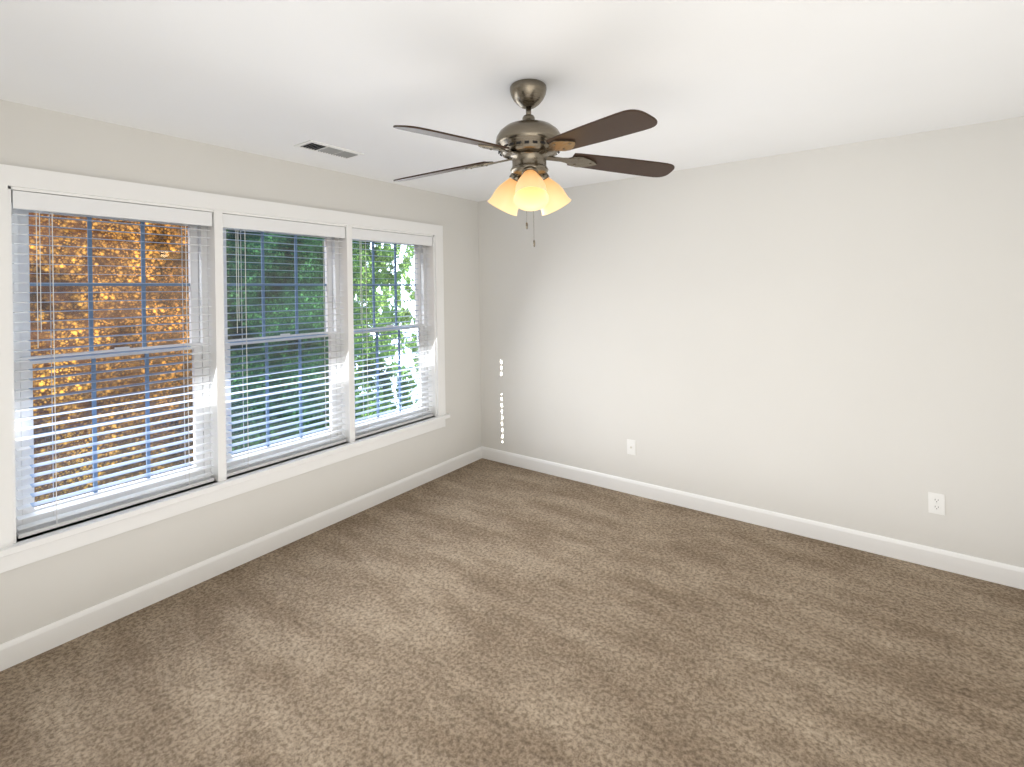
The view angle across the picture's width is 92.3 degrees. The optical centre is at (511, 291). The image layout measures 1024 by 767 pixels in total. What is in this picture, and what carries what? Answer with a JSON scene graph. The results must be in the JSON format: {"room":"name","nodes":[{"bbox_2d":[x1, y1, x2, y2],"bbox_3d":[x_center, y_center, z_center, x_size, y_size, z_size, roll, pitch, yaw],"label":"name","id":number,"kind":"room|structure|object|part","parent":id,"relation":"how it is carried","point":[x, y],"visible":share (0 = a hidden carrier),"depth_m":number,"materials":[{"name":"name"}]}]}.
{"room":"empty bedroom","nodes":[
{"label":"empty bedroom","id":0,"kind":"room"},
{"bbox_2d":[0,99,481,643],"bbox_3d":[-1.660,0.385,2.986,0.180,2.440,4.710,-1,0,36],"label":"wall","id":1,"kind":"structure","parent":0,"point":[48,591],"depth_m":2.85,"materials":[{"name":"paint"}]},
{"bbox_2d":[0,164,445,548],"bbox_3d":[-1.477,0.274,3.214,0.189,1.658,2.753,-1,0,36],"label":"window unit","id":2,"kind":"structure","parent":1,"relation":"in","point":[22,283],"depth_m":2.63,"materials":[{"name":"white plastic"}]},
{"bbox_2d":[11,190,213,538],"bbox_3d":[-1.960,0.320,2.493,0.069,1.530,0.805,-1,0,36],"label":"window blind","id":3,"kind":"object","parent":2,"relation":"attached to","point":[39,202],"visible":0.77,"depth_m":2.42,"materials":[{"name":"white plastic"}]},
{"bbox_2d":[223,214,345,476],"bbox_3d":[-1.448,0.312,3.193,0.069,1.530,0.817,-1,0,36],"label":"window blind","id":4,"kind":"object","parent":2,"relation":"attached to","point":[237,222],"visible":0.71,"depth_m":3.14,"materials":[{"name":"white plastic"}]},
{"bbox_2d":[352,228,432,438],"bbox_3d":[-0.936,0.304,3.894,0.069,1.530,0.805,-1,0,36],"label":"window blind","id":5,"kind":"object","parent":2,"relation":"attached to","point":[370,235],"visible":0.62,"depth_m":3.86,"materials":[{"name":"white plastic"}]},
{"bbox_2d":[0,414,449,572],"bbox_3d":[-1.452,1.135,3.205,0.218,0.106,2.813,-1,0,36],"label":"window stool","id":6,"kind":"structure","parent":1,"relation":"attached to","point":[39,547],"depth_m":2.65,"materials":[{"name":"white wood"}]},
{"bbox_2d":[0,446,483,671],"bbox_3d":[-1.564,1.550,2.928,0.014,0.108,4.350,-1,0,36],"label":"baseboard","id":7,"kind":"structure","parent":1,"relation":"attached to","point":[22,648],"depth_m":2.70,"materials":[{"name":"white wood"}]},
{"bbox_2d":[223,228,341,470],"bbox_3d":[-1.516,0.314,3.243,0.088,1.536,0.827,-1,0,36],"label":"window unit","id":8,"kind":"structure","parent":1,"relation":"in","point":[332,279],"depth_m":3.30,"materials":[{"name":"white plastic"}]},
{"bbox_2d":[352,239,427,433],"bbox_3d":[-1.004,0.306,3.944,0.088,1.536,0.815,-1,0,36],"label":"window unit","id":9,"kind":"structure","parent":1,"relation":"in","point":[420,275],"depth_m":4.04,"materials":[{"name":"white plastic"}]},
{"bbox_2d":[0,458,1023,766],"bbox_3d":[0.067,1.629,1.738,4.410,0.100,4.710,-1,0,36],"label":"floor","id":10,"kind":"structure","parent":0,"point":[482,612],"depth_m":2.13,"materials":[{"name":"brown carpet"}]},
{"bbox_2d":[0,0,1023,201],"bbox_3d":[0.028,-0.911,1.738,4.410,0.100,4.710,-1,0,36],"label":"ceiling","id":11,"kind":"structure","parent":0,"point":[708,82],"depth_m":1.93,"materials":[{"name":"paint"}]},
{"bbox_2d":[294,140,363,158],"bbox_3d":[-1.083,-0.839,2.928,0.165,0.010,0.360,-1,0,36],"label":"ceiling vent","id":12,"kind":"object","parent":11,"relation":"in","point":[323,148],"visible":0.98,"depth_m":2.91,"materials":[{"name":"white metal"}]},
{"bbox_2d":[393,79,674,246],"bbox_3d":[0.038,-0.522,2.037,1.273,0.677,1.242,-1,0,36],"label":"fan","id":13,"kind":"object","parent":11,"relation":"hanging from","point":[528,145],"visible":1,"depth_m":1.99,"materials":[{"name":"brown wood"}]},
{"bbox_3d":[-0.320,-0.541,2.224,0.480,0.061,0.127,-1,0,22],"label":"blade","id":14,"kind":"part","parent":13,"relation":"part of","materials":[{"name":"brown wood"}]},
{"bbox_3d":[-0.202,-0.543,1.739,0.127,0.061,0.480,-1,0,40],"label":"blade","id":15,"kind":"part","parent":13,"relation":"part of","materials":[{"name":"brown wood"}]},
{"bbox_3d":[-0.029,-0.405,2.121,0.153,0.165,0.142,-1,0,36],"label":"lamp shade","id":16,"kind":"part","parent":13,"relation":"part of","materials":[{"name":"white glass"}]},
{"bbox_3d":[0.075,-0.485,2.003,0.066,0.058,0.072,-1,0,36],"label":"arm","id":17,"kind":"part","parent":13,"relation":"part of"},
{"bbox_3d":[0.077,-0.406,1.938,0.145,0.165,0.148,-1,0,36],"label":"lamp shade","id":18,"kind":"part","parent":13,"relation":"part of","materials":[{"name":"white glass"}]},
{"bbox_3d":[0.183,-0.408,2.120,0.141,0.165,0.150,-1,0,36],"label":"lamp shade","id":19,"kind":"part","parent":13,"relation":"part of","materials":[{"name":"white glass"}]},
{"bbox_3d":[0.295,-0.550,1.702,0.127,0.061,0.480,-1,0,-32],"label":"blade","id":20,"kind":"part","parent":13,"relation":"part of","materials":[{"name":"brown wood"}]},
{"bbox_3d":[0.485,-0.553,2.163,0.480,0.061,0.127,-1,0,-14],"label":"blade","id":21,"kind":"part","parent":13,"relation":"part of","materials":[{"name":"brown wood"}]},
{"bbox_2d":[478,116,1023,567],"bbox_3d":[1.456,0.338,3.514,4.230,2.440,0.180,-1,0,36],"label":"wall","id":22,"kind":"structure","parent":0,"point":[832,335],"depth_m":3.15,"materials":[{"name":"paint"}]},
{"bbox_2d":[627,439,635,454],"bbox_3d":[0.919,1.205,3.795,0.070,0.115,0.016,-1,0,36],"label":"outlet","id":23,"kind":"object","parent":22,"relation":"attached to","point":[631,447],"visible":1,"depth_m":3.79,"materials":[{"name":"white plastic"}]},
{"bbox_2d":[484,447,1023,589],"bbox_3d":[1.344,1.505,3.489,3.990,0.108,0.014,-1,0,36],"label":"baseboard","id":24,"kind":"structure","parent":22,"relation":"attached to","point":[975,567],"depth_m":3.15,"materials":[{"name":"white wood"}]},
{"bbox_2d":[928,492,944,514],"bbox_3d":[2.368,1.185,2.741,0.070,0.115,0.008,-1,0,36],"label":"duplex electrical outlet","id":25,"kind":"object","parent":22,"relation":"attached to","point":[936,503],"visible":1,"depth_m":2.74,"materials":[{"name":"white plastic"}]},
{"label":"outside","id":26,"kind":"structure","parent":0,"visible":0},
{"bbox_2d":[29,213,418,506],"bbox_3d":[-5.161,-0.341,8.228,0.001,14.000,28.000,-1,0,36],"label":"trees","id":27,"kind":"object","parent":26,"point":[303,272],"depth_m":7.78,"materials":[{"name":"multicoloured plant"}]}
]}

